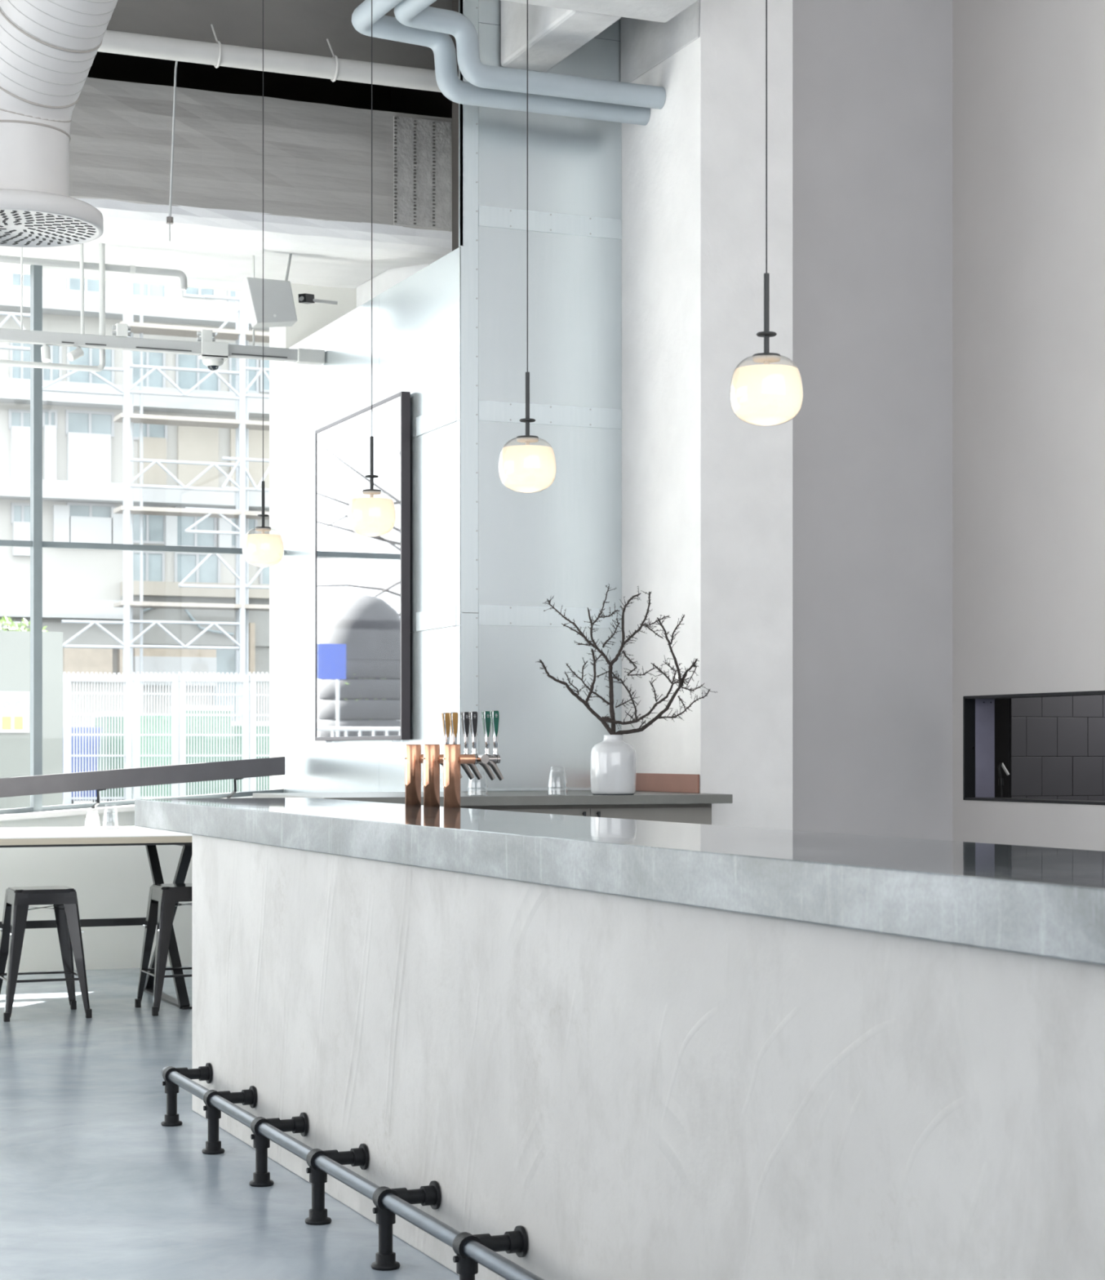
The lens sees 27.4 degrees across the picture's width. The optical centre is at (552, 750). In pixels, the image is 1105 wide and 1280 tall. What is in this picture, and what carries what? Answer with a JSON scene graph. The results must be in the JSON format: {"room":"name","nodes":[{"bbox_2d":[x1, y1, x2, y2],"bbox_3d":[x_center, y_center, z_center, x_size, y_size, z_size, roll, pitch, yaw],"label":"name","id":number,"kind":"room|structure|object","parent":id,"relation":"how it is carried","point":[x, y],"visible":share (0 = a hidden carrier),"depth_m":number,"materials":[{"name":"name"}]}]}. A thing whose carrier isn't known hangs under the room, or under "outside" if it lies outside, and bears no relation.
{"room":"cafe","nodes":[
{"label":"cafe","id":0,"kind":"room"},
{"bbox_2d":[0,0,117,247],"bbox_3d":[-1.159,-3.132,6.908,0.591,2.688,2.775,0,0,-39],"label":"ventilation duct","id":1,"kind":"object","parent":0,"point":[49,48],"visible":1,"depth_m":7.56,"materials":[{"name":"white metal"}]},
{"bbox_2d":[0,188,103,247],"bbox_3d":[-1.841,-1.825,7.760,0.592,0.074,0.592,0,0,-23],"label":"diffuser","id":2,"kind":"object","parent":1,"relation":"attached to","point":[29,217],"depth_m":7.67,"materials":[{"name":"white paint"}]},
{"bbox_2d":[0,270,356,973],"bbox_3d":[-3.087,-1.760,12.366,10.600,6.200,3.293,0,0,-23],"label":"wall","id":3,"kind":"structure","parent":0,"point":[108,882],"depth_m":13.94,"materials":[{"name":"beige paint"}]},
{"bbox_2d":[0,243,105,372],"bbox_3d":[-5.323,-2.554,11.931,5.936,0.741,0.034,0,0,-23],"label":"conduit","id":4,"kind":"object","parent":3,"relation":"attached to","point":[101,246],"visible":1,"depth_m":13.05,"materials":[{"name":"white plastic"}]},
{"bbox_2d":[0,254,187,290],"bbox_3d":[-5.112,-2.764,12.062,6.428,0.119,0.048,0,0,-23],"label":"conduit pipe","id":5,"kind":"object","parent":4,"relation":"attached to","point":[6,259],"visible":1,"depth_m":13.09,"materials":[{"name":"grey plastic"}]},
{"bbox_2d":[80,243,84,333],"bbox_3d":[-2.706,-2.652,13.020,0.028,0.545,0.022,0,0,-23],"label":"conduit","id":6,"kind":"object","parent":3,"relation":"attached to","point":[82,256],"visible":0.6,"depth_m":13.01,"materials":[{"name":"white plastic"}]},
{"bbox_2d":[0,795,253,821],"bbox_3d":[-5.072,0.524,12.880,7.330,0.502,0.260,0,0,-23],"label":"trim","id":7,"kind":"structure","parent":3,"relation":"attached to","point":[27,815],"depth_m":13.65,"materials":[{"name":"paint"}]},
{"bbox_2d":[0,264,284,814],"bbox_3d":[-5.047,-1.110,12.821,7.330,3.700,0.388,0,0,-23],"label":"window","id":8,"kind":"structure","parent":3,"relation":"in","point":[36,544],"depth_m":13.71,"materials":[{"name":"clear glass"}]},
{"bbox_2d":[0,247,324,364],"bbox_3d":[-4.705,-2.612,12.123,7.225,0.615,0.090,0,0,-23],"label":"track","id":9,"kind":"object","parent":3,"relation":"hanging from","point":[300,356],"visible":0.92,"depth_m":13.08,"materials":[{"name":"grey metal"}]},
{"bbox_2d":[40,343,50,362],"bbox_3d":[-2.882,-2.259,12.874,0.051,0.104,0.075,0,0,-23],"label":"spotlight","id":10,"kind":"object","parent":9,"relation":"attached to","point":[45,349],"visible":1,"depth_m":12.86,"materials":[{"name":"white plastic"}]},
{"bbox_2d":[66,346,84,361],"bbox_3d":[-2.727,-2.267,12.938,0.095,0.088,0.052,0,0,-44],"label":"spotlight","id":11,"kind":"object","parent":9,"relation":"attached to","point":[78,352],"visible":1,"depth_m":12.92,"materials":[{"name":"white plastic"}]},
{"bbox_2d":[111,323,130,337],"bbox_3d":[-2.485,-2.418,13.041,0.104,0.073,0.070,0,0,-23],"label":"junction box","id":12,"kind":"object","parent":9,"relation":"on","point":[120,329],"visible":1,"depth_m":13.01,"materials":[{"name":"white plastic"}]},
{"bbox_2d":[196,328,215,342],"bbox_3d":[-2.026,-2.418,13.232,0.104,0.073,0.070,0,0,-23],"label":"junction box","id":13,"kind":"object","parent":9,"relation":"on","point":[204,335],"visible":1,"depth_m":13.20,"materials":[{"name":"white plastic"}]},
{"bbox_2d":[198,340,228,370],"bbox_3d":[-1.988,-2.306,13.253,0.160,0.164,0.128,0,0,-23],"label":"security camera","id":14,"kind":"object","parent":9,"relation":"attached to","point":[214,353],"visible":1,"depth_m":13.21,"materials":[{"name":"white plastic"}]},
{"bbox_2d":[166,61,177,241],"bbox_3d":[-1.922,-3.040,11.468,0.034,0.888,0.183,0,0,-23],"label":"rod","id":15,"kind":"object","parent":3,"relation":"hanging from","point":[170,220],"visible":0.89,"depth_m":11.48,"materials":[{"name":"white metal"}]},
{"bbox_2d":[242,253,297,328],"bbox_3d":[-1.622,-2.654,12.980,0.326,0.455,0.226,0,0,-23],"label":"loudspeaker","id":16,"kind":"object","parent":3,"relation":"hanging from","point":[279,309],"visible":0.92,"depth_m":12.89,"materials":[{"name":"grey plastic"}]},
{"bbox_2d":[297,293,337,304],"bbox_3d":[-1.384,-2.630,13.212,0.264,0.060,0.084,0,0,-41],"label":"bracket","id":17,"kind":"object","parent":3,"relation":"attached to","point":[304,298],"visible":1,"depth_m":13.17,"materials":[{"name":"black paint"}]},
{"bbox_2d":[0,77,452,289],"bbox_3d":[-4.504,-3.107,12.127,7.800,0.743,2.494,0,0,-23],"label":"wall","id":18,"kind":"structure","parent":0,"point":[317,157],"depth_m":12.14,"materials":[{"name":"paint"}]},
{"bbox_2d":[87,51,452,118],"bbox_3d":[-4.215,-3.710,11.693,8.000,0.900,2.910,0,0,-23],"label":"trim","id":19,"kind":"structure","parent":18,"relation":"attached to","point":[109,66],"depth_m":13.50,"materials":[{"name":"black metal"}]},
{"bbox_2d":[0,965,459,1279],"bbox_3d":[0.655,1.440,7.015,13.800,0.200,16.050,0,0,-23],"label":"floor","id":20,"kind":"structure","parent":0,"point":[94,1186],"depth_m":7.12,"materials":[{"name":"concrete"}]},
{"bbox_2d":[0,885,92,1022],"bbox_3d":[-2.590,1.018,11.456,0.432,0.645,0.432,0,0,-23],"label":"bar stool","id":21,"kind":"object","parent":20,"relation":"on","point":[64,899],"visible":1,"depth_m":11.35,"materials":[{"name":"grey paint"}]},
{"bbox_2d":[0,826,191,1009],"bbox_3d":[-4.011,0.888,11.540,4.460,0.906,1.530,0,0,-23],"label":"bar table","id":22,"kind":"object","parent":20,"relation":"on","point":[42,837],"visible":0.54,"depth_m":11.90,"materials":[{"name":"laminate"}]},
{"bbox_2d":[134,883,191,1016],"bbox_3d":[-1.900,1.018,11.703,0.432,0.645,0.432,0,0,-23],"label":"bar stool","id":23,"kind":"object","parent":20,"relation":"on","point":[162,898],"visible":0.56,"depth_m":11.53,"materials":[{"name":"grey paint"}]},
{"bbox_2d":[460,803,711,824],"bbox_3d":[-0.321,0.794,10.793,1.900,1.091,1.099,0,0,-23],"label":"bar cabinet","id":24,"kind":"object","parent":20,"relation":"on","point":[701,813],"visible":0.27,"depth_m":10.51,"materials":[{"name":"black paint"}]},
{"bbox_2d":[253,790,733,806],"bbox_3d":[-0.302,0.226,10.761,1.990,0.042,1.183,0,0,-23],"label":"countertop","id":25,"kind":"structure","parent":24,"relation":"on","point":[477,797],"depth_m":10.35,"materials":[{"name":"grey stone"}]},
{"bbox_2d":[467,777,488,795],"bbox_3d":[-0.338,0.156,10.236,0.092,0.098,0.092,0,0,-23],"label":"tumbler","id":26,"kind":"object","parent":25,"relation":"on","point":[484,778],"visible":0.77,"depth_m":10.24,"materials":[{"name":"clear glass"}]},
{"bbox_2d":[467,770,488,788],"bbox_3d":[-0.338,0.122,10.236,0.092,0.098,0.092,0,0,-23],"label":"tumbler","id":27,"kind":"object","parent":26,"relation":"on","point":[471,771],"visible":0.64,"depth_m":10.23,"materials":[{"name":"clear glass"}]},
{"bbox_2d":[547,773,567,795],"bbox_3d":[0.023,0.156,10.407,0.092,0.098,0.092,0,0,-23],"label":"tumbler","id":28,"kind":"object","parent":25,"relation":"on","point":[551,774],"visible":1,"depth_m":10.40,"materials":[{"name":"clear glass"}]},
{"bbox_2d":[547,768,567,787],"bbox_3d":[0.023,0.122,10.407,0.092,0.098,0.092,0,0,-23],"label":"tumbler","id":29,"kind":"object","parent":28,"relation":"on","point":[564,768],"visible":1,"depth_m":10.40,"materials":[{"name":"clear glass"}]},
{"bbox_2d":[590,734,636,795],"bbox_3d":[0.282,0.066,10.515,0.214,0.278,0.214,0,0,-23],"label":"vase","id":30,"kind":"object","parent":25,"relation":"on","point":[613,765],"visible":1,"depth_m":10.43,"materials":[{"name":"white ceramic"}]},
{"bbox_2d":[536,585,715,734],"bbox_3d":[0.342,-0.414,10.509,0.844,0.718,0.228,0,0,0],"label":"bare branches","id":31,"kind":"object","parent":30,"relation":"in","point":[605,720],"visible":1,"depth_m":10.51,"materials":[{"name":"brown plant"}]},
{"bbox_2d":[191,834,1104,1279],"bbox_3d":[0.382,0.824,5.137,0.668,1.033,7.392,0,0,-23],"label":"bar counter","id":32,"kind":"object","parent":20,"relation":"on","point":[646,1089],"depth_m":4.71,"materials":[{"name":"paint"}]},
{"bbox_2d":[160,1062,543,1279],"bbox_3d":[-0.369,1.233,5.844,0.176,0.214,5.075,0,0,-23],"label":"rail","id":33,"kind":"object","parent":32,"relation":"attached to","point":[470,1250],"visible":1,"depth_m":6.38,"materials":[{"name":"metal"}]},
{"bbox_2d":[134,797,1104,964],"bbox_3d":[0.226,0.252,5.548,0.740,0.110,8.270,0,0,-23],"label":"countertop","id":34,"kind":"structure","parent":32,"relation":"on","point":[1050,902],"depth_m":4.54,"materials":[{"name":"stone"}]},
{"bbox_2d":[404,712,462,805],"bbox_3d":[-0.439,0.029,8.206,0.210,0.336,0.124,0,0,-23],"label":"tower","id":35,"kind":"object","parent":34,"relation":"on","point":[414,757],"visible":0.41,"depth_m":8.16,"materials":[{"name":"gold metal"}]},
{"bbox_2d":[422,711,482,806],"bbox_3d":[-0.362,0.029,8.021,0.210,0.336,0.124,0,0,-23],"label":"tower","id":36,"kind":"object","parent":34,"relation":"on","point":[433,758],"visible":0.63,"depth_m":7.98,"materials":[{"name":"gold metal"}]},
{"bbox_2d":[460,747,474,779],"bbox_3d":[-0.315,0.047,8.084,0.075,0.114,0.030,0,0,-23],"label":"faucet","id":37,"kind":"object","parent":36,"relation":"on","point":[465,766],"depth_m":8.08,"materials":[{"name":"silver metal"}]},
{"bbox_2d":[466,747,482,779],"bbox_3d":[-0.284,0.047,8.010,0.075,0.114,0.030,0,0,-23],"label":"faucet","id":38,"kind":"object","parent":36,"relation":"on","point":[473,766],"depth_m":8.01,"materials":[{"name":"silver metal"}]},
{"bbox_2d":[443,710,503,808],"bbox_3d":[-0.281,0.029,7.828,0.210,0.336,0.124,0,0,-23],"label":"tower","id":39,"kind":"object","parent":34,"relation":"on","point":[453,758],"visible":1,"depth_m":7.79,"materials":[{"name":"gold metal"}]},
{"bbox_2d":[479,747,495,780],"bbox_3d":[-0.235,0.047,7.890,0.075,0.114,0.030,0,0,-23],"label":"faucet","id":40,"kind":"object","parent":39,"relation":"on","point":[486,766],"depth_m":7.89,"materials":[{"name":"silver metal"}]},
{"bbox_2d":[487,747,503,780],"bbox_3d":[-0.204,0.047,7.816,0.075,0.114,0.030,0,0,-23],"label":"faucet","id":41,"kind":"object","parent":39,"relation":"on","point":[492,761],"depth_m":7.81,"materials":[{"name":"silver metal"}]},
{"bbox_2d":[99,0,452,92],"bbox_3d":[-3.849,-4.128,10.291,7.600,1.465,0.040,0,0,-23],"label":"ceiling","id":42,"kind":"structure","parent":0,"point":[295,26],"depth_m":11.29,"materials":[{"name":"grey concrete"}]},
{"bbox_2d":[284,246,462,792],"bbox_3d":[-0.772,-0.958,12.957,0.671,4.595,3.222,0,0,-23],"label":"wall","id":43,"kind":"structure","parent":0,"point":[416,308],"depth_m":12.30,"materials":[{"name":"paint"}]},
{"bbox_2d":[315,391,410,742],"bbox_3d":[-1.079,-0.976,12.748,0.062,1.859,1.600,0,0,-23],"label":"mirror","id":44,"kind":"object","parent":43,"relation":"attached to","point":[362,584],"visible":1,"depth_m":12.64,"materials":[{"name":"silver glass"}]},
{"bbox_2d":[466,788,591,791],"bbox_3d":[-0.041,0.199,11.508,0.842,0.011,0.011,0,0,-23],"label":"trim","id":45,"kind":"structure","parent":43,"relation":"attached to","point":[482,789],"depth_m":11.46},
{"bbox_2d":[452,0,622,791],"bbox_3d":[-0.108,-1.760,11.648,0.886,6.200,0.304,0,0,-23],"label":"wall pier","id":46,"kind":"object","parent":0,"point":[562,541],"visible":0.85,"depth_m":11.51,"materials":[{"name":"grey paint"}]},
{"bbox_2d":[97,23,441,92],"bbox_3d":[-3.861,-3.440,10.098,7.230,0.246,0.183,0,0,-23],"label":"ceiling pipe","id":47,"kind":"object","parent":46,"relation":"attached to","point":[217,54],"visible":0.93,"depth_m":11.06,"materials":[{"name":"white metal"}]},
{"bbox_2d":[620,0,699,82],"bbox_3d":[0.527,-4.138,11.257,0.011,1.445,0.904,0,0,-23],"label":"trim","id":48,"kind":"structure","parent":46,"relation":"attached to","point":[644,44],"depth_m":11.32,"materials":[{"name":"concrete"}]},
{"bbox_2d":[622,0,792,830],"bbox_3d":[0.708,-1.760,11.495,0.503,6.200,1.211,0,0,-23],"label":"wall column","id":49,"kind":"structure","parent":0,"point":[707,491],"depth_m":10.99,"materials":[{"name":"paint"}]},
{"bbox_2d":[351,0,650,125],"bbox_3d":[-0.057,-3.413,10.640,1.562,0.522,1.116,0,0,-23],"label":"pipe","id":50,"kind":"object","parent":49,"relation":"attached to","point":[384,27],"visible":0.9,"depth_m":10.99,"materials":[{"name":"white metal"}]},
{"bbox_2d":[394,0,666,109],"bbox_3d":[0.049,-3.425,10.586,1.408,0.477,0.938,0,0,-23],"label":"pipe","id":51,"kind":"object","parent":49,"relation":"attached to","point":[417,14],"visible":1,"depth_m":10.88,"materials":[{"name":"white metal"}]},
{"bbox_2d":[635,773,699,793],"bbox_3d":[0.526,0.159,11.258,0.009,0.090,0.903,0,0,-23],"label":"backsplash","id":52,"kind":"structure","parent":49,"relation":"attached to","point":[655,782],"depth_m":11.14,"materials":[{"name":"brown wood"}]},
{"bbox_2d":[792,0,952,840],"bbox_3d":[1.511,-1.760,11.967,1.343,6.200,0.264,0,0,-23],"label":"column","id":53,"kind":"structure","parent":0,"point":[873,79],"depth_m":11.89,"materials":[{"name":"grey paint"}]},
{"bbox_2d":[952,0,1104,851],"bbox_3d":[4.550,-1.760,6.516,0.180,6.200,12.136,0,0,-23],"label":"wall","id":54,"kind":"structure","parent":0,"point":[1028,76],"depth_m":11.45,"materials":[{"name":"beige paint"}]},
{"bbox_2d":[963,690,1104,804],"bbox_3d":[2.687,-0.013,10.989,0.184,0.550,2.227,0,0,-23],"label":"frame","id":55,"kind":"object","parent":54,"relation":"attached to","point":[979,711],"visible":1,"depth_m":11.99,"materials":[{"name":"black paint"}]},
{"bbox_2d":[995,694,1104,800],"bbox_3d":[5.958,-1.760,7.786,3.416,6.200,13.400,0,0,-23],"label":"wall","id":56,"kind":"structure","parent":0,"point":[1050,748],"depth_m":13.00,"materials":[{"name":"tile"}]},
{"bbox_3d":[2.999,0.400,12.888,1.760,0.040,0.275,0,0,-23],"label":"shelf","id":57,"kind":"object","parent":56,"relation":"attached to","visible":0},
{"bbox_2d":[998,762,1009,797],"bbox_3d":[2.518,0.223,12.632,0.068,0.313,0.029,0,0,-5],"label":"faucet","id":58,"kind":"object","parent":57,"relation":"on","point":[1001,780],"visible":0.88,"depth_m":12.63,"materials":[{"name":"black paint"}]},
{"bbox_3d":[0.655,-4.960,7.015,13.800,0.200,16.050,0,0,-23],"label":"ceiling","id":59,"kind":"structure","parent":0,"visible":0},
{"bbox_2d":[242,0,284,567],"bbox_3d":[-1.153,-2.795,9.019,0.165,4.129,0.165,0,0,-27],"label":"pendant lamp","id":60,"kind":"object","parent":59,"relation":"hanging from","point":[260,550],"visible":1,"depth_m":8.98,"materials":[{"name":"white glass"}]},
{"bbox_2d":[242,533,284,566],"bbox_3d":[-1.153,-0.794,9.019,0.162,0.125,0.162,0,0,-23],"label":"diffuser","id":61,"kind":"object","parent":60,"relation":"attached to","point":[258,549],"depth_m":8.96,"materials":[{"name":"white glass"}]},
{"bbox_2d":[347,0,395,537],"bbox_3d":[-0.617,-2.795,7.731,0.165,4.129,0.165,0,0,-18],"label":"pendant lamp","id":62,"kind":"object","parent":59,"relation":"hanging from","point":[371,516],"visible":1,"depth_m":7.68,"materials":[{"name":"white glass"}]},
{"bbox_2d":[347,497,395,536],"bbox_3d":[-0.617,-0.794,7.731,0.162,0.125,0.162,0,0,-23],"label":"diffuser","id":63,"kind":"object","parent":62,"relation":"attached to","point":[366,516],"depth_m":7.67,"materials":[{"name":"white glass"}]},
{"bbox_2d":[498,0,556,493],"bbox_3d":[-0.071,-2.795,6.418,0.165,4.129,0.165,0,0,-27],"label":"pendant lamp","id":64,"kind":"object","parent":59,"relation":"hanging from","point":[527,468],"visible":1,"depth_m":6.36,"materials":[{"name":"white glass"}]},
{"bbox_2d":[498,444,555,492],"bbox_3d":[-0.071,-0.794,6.418,0.162,0.125,0.162,0,0,-23],"label":"diffuser","id":65,"kind":"object","parent":64,"relation":"attached to","point":[522,468],"depth_m":6.36,"materials":[{"name":"white glass"}]},
{"bbox_2d":[501,0,621,71],"bbox_3d":[0.033,-4.152,11.031,0.260,1.416,0.943,0,0,-23],"label":"ceiling beam","id":66,"kind":"structure","parent":59,"relation":"attached to","point":[554,34],"depth_m":11.05,"materials":[{"name":"concrete"}]},
{"bbox_2d":[502,0,697,22],"bbox_3d":[0.239,-4.152,10.254,0.920,1.416,0.650,0,0,-23],"label":"trim","id":67,"kind":"structure","parent":59,"relation":"attached to","point":[659,11],"depth_m":10.48,"materials":[{"name":"concrete"}]},
{"bbox_2d":[729,0,804,426],"bbox_3d":[0.481,-2.795,5.090,0.165,4.129,0.165,0,0,-27],"label":"pendant lamp","id":68,"kind":"object","parent":59,"relation":"hanging from","point":[766,394],"visible":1,"depth_m":5.04,"materials":[{"name":"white glass"}]},
{"bbox_2d":[730,364,803,425],"bbox_3d":[0.481,-0.794,5.090,0.162,0.125,0.162,0,0,-23],"label":"diffuser","id":69,"kind":"object","parent":68,"relation":"attached to","point":[762,394],"depth_m":5.03,"materials":[{"name":"white glass"}]},
{"label":"outside","id":70,"kind":"structure","parent":0,"visible":0},
{"bbox_2d":[62,799,123,804],"bbox_3d":[-19.251,1.390,59.284,130.000,0.700,95.740,0,0,-23],"label":"ground","id":71,"kind":"structure","parent":70,"point":[63,799],"depth_m":46.49,"materials":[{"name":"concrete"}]},
{"bbox_2d":[0,615,48,631],"bbox_3d":[-7.782,-0.449,32.502,1.087,2.982,0.647,0,0,-23],"label":"climbing plant","id":72,"kind":"object","parent":71,"relation":"on","point":[5,619],"visible":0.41,"depth_m":32.45,"materials":[{"name":"green plant"}]},
{"bbox_2d":[0,631,62,808],"bbox_3d":[-8.616,-0.313,31.102,3.744,2.706,0.050,0,0,-23],"label":"board","id":73,"kind":"object","parent":71,"relation":"on","point":[15,646],"visible":0.67,"depth_m":31.62,"materials":[{"name":"white"}]},
{"bbox_2d":[0,691,29,733],"bbox_3d":[-7.641,-0.536,31.439,0.742,0.575,0.055,0,0,-23],"label":"notice sheet","id":74,"kind":"object","parent":73,"relation":"attached to","point":[14,705],"visible":1,"depth_m":31.49,"materials":[{"name":"white paper"}]},
{"bbox_2d":[62,727,102,804],"bbox_3d":[-8.965,0.302,42.843,0.614,1.476,1.280,0,0,-23],"label":"waste container","id":75,"kind":"object","parent":71,"relation":"on","point":[63,727],"visible":0.26,"depth_m":42.33,"materials":[{"name":"plastic"}]},
{"bbox_2d":[62,671,132,804],"bbox_3d":[-8.033,-0.170,39.982,1.200,2.420,0.120,0,0,-23],"label":"fence panel","id":76,"kind":"object","parent":71,"relation":"on","point":[68,678],"visible":0.82,"depth_m":39.97,"materials":[{"name":"white metal"}]},
{"bbox_2d":[93,711,123,801],"bbox_3d":[-8.546,0.148,44.101,0.562,1.784,1.280,0,0,-23],"label":"waste container","id":77,"kind":"object","parent":71,"relation":"on","point":[101,712],"visible":0.2,"depth_m":43.58,"materials":[{"name":"plastic"}]},
{"bbox_2d":[0,272,269,727],"bbox_3d":[-10.326,-9.810,77.532,27.500,21.700,12.900,0,0,-23],"label":"building","id":78,"kind":"structure","parent":71,"relation":"on","point":[82,444],"depth_m":69.97,"materials":[{"name":"concrete"}]},
{"bbox_2d":[0,282,269,721],"bbox_3d":[-11.439,-8.310,67.208,11.009,18.700,1.110,0,0,-23],"label":"scaffold","id":79,"kind":"object","parent":71,"relation":"on","point":[242,335],"visible":0.52,"depth_m":67.22,"materials":[{"name":"metal"}]},
{"bbox_2d":[132,671,178,799],"bbox_3d":[-7.084,-0.178,40.377,0.812,2.436,0.120,0,0,-23],"label":"fence panel","id":80,"kind":"object","parent":71,"relation":"on","point":[137,678],"visible":0.88,"depth_m":40.34,"materials":[{"name":"white metal"}]},
{"bbox_2d":[140,715,170,796],"bbox_3d":[-7.487,0.191,42.267,0.751,1.699,1.280,0,0,-23],"label":"waste container","id":81,"kind":"object","parent":71,"relation":"on","point":[140,716],"visible":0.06,"depth_m":41.73,"materials":[{"name":"green plastic"}]},
{"bbox_2d":[186,705,233,795],"bbox_3d":[-6.897,0.086,44.462,0.941,1.908,1.280,0,0,-23],"label":"waste container","id":82,"kind":"object","parent":71,"relation":"on","point":[186,705],"visible":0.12,"depth_m":43.92,"materials":[{"name":"green plastic"}]},
{"bbox_2d":[177,671,248,796],"bbox_3d":[-6.107,-0.183,40.783,1.282,2.447,0.120,0,0,-23],"label":"fence panel","id":83,"kind":"object","parent":71,"relation":"on","point":[183,678],"visible":0.78,"depth_m":40.75,"materials":[{"name":"white metal"}]},
{"bbox_2d":[228,721,269,792],"bbox_3d":[-6.053,0.226,46.221,1.216,1.627,1.280,0,0,-23],"label":"waste container","id":84,"kind":"object","parent":71,"relation":"on","point":[232,722],"visible":0.02,"depth_m":45.67,"materials":[{"name":"green plastic"}]},
{"bbox_2d":[248,671,269,791],"bbox_3d":[-4.876,-0.192,41.295,1.361,2.464,0.120,0,0,-23],"label":"fence panel","id":85,"kind":"object","parent":71,"relation":"on","point":[253,678],"visible":0.22,"depth_m":41.07,"materials":[{"name":"white metal"}]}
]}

